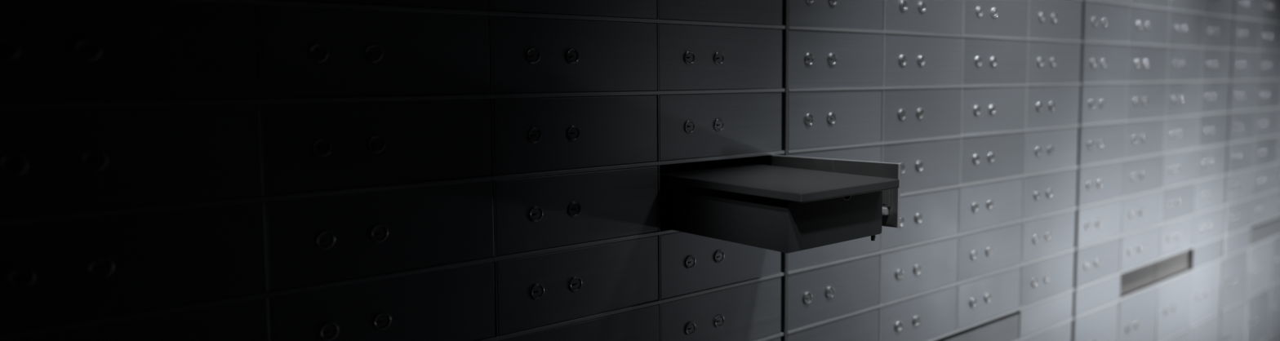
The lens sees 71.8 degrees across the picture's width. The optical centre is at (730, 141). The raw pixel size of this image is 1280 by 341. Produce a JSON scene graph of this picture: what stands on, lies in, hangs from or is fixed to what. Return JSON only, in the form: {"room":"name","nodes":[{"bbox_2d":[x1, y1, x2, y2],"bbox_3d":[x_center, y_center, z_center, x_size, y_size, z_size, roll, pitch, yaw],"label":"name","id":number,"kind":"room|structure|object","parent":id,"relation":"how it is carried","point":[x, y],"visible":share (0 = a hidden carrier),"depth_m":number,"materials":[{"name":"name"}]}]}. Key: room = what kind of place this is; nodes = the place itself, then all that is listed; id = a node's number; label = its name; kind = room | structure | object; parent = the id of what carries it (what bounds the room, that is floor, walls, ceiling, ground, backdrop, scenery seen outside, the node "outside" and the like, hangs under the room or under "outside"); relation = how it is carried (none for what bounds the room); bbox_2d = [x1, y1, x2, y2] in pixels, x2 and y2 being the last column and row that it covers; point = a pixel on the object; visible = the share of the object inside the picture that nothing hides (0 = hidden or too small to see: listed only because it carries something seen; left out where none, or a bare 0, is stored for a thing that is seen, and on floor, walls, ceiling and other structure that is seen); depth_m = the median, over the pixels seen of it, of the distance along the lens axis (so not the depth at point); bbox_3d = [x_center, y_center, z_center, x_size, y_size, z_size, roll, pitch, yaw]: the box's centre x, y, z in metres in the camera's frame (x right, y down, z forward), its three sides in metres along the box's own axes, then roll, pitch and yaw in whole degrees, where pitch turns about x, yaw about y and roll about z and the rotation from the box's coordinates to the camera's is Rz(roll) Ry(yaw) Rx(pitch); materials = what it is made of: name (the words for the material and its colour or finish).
{"room":"bank vault","nodes":[
{"label":"bank vault","id":0,"kind":"room"},
{"bbox_3d":[2.585,1.333,2.463,8.100,0.050,3.155,-4,6,-42],"label":"floor","id":1,"kind":"structure","parent":0,"visible":0},
{"bbox_2d":[0,0,900,340],"bbox_3d":[-0.398,0.512,1.259,1.057,1.781,0.773,-4,6,-42],"label":"tall cabinet","id":2,"kind":"object","parent":1,"relation":"on","point":[171,170],"visible":0.91,"depth_m":0.99,"materials":[{"name":"metal"}]},
{"bbox_2d":[659,160,899,253],"bbox_3d":[-0.015,0.088,1.348,0.207,0.091,0.515,-4,6,-43],"label":"drawer","id":3,"kind":"object","parent":2,"relation":"in","point":[780,209],"visible":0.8,"depth_m":1.20,"materials":[{"name":"grey paint"}]},
{"bbox_2d":[780,0,1083,340],"bbox_3d":[0.288,0.449,2.037,1.040,1.781,0.554,-4,6,-42],"label":"tall cabinet","id":4,"kind":"object","parent":1,"relation":"on","point":[976,102],"visible":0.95,"depth_m":1.76,"materials":[{"name":"metal"}]},
{"bbox_2d":[935,312,1019,340],"bbox_3d":[0.390,0.429,1.922,0.516,0.059,0.238,-4,6,-42],"label":"shelf","id":5,"kind":"object","parent":4,"relation":"attached to","point":[1005,326],"depth_m":1.93,"materials":[{"name":"metal"}]},
{"bbox_2d":[1071,0,1234,340],"bbox_3d":[1.055,0.392,2.741,1.040,1.781,0.553,-4,6,-42],"label":"tall cabinet","id":6,"kind":"object","parent":1,"relation":"on","point":[1155,80],"visible":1,"depth_m":2.46,"materials":[{"name":"metal"}]},
{"bbox_2d":[1218,0,1279,340],"bbox_3d":[1.821,0.335,3.445,1.040,1.781,0.553,-4,6,-42],"label":"tall cabinet","id":7,"kind":"object","parent":1,"relation":"on","point":[1250,307],"visible":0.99,"depth_m":3.04,"materials":[{"name":"metal"}]},
{"bbox_2d":[1249,217,1279,245],"bbox_3d":[1.924,0.315,3.329,0.516,0.059,0.238,-4,6,-42],"label":"drawer","id":8,"kind":"object","parent":7,"relation":"attached to","point":[1267,231],"depth_m":3.18,"materials":[{"name":"metal"}]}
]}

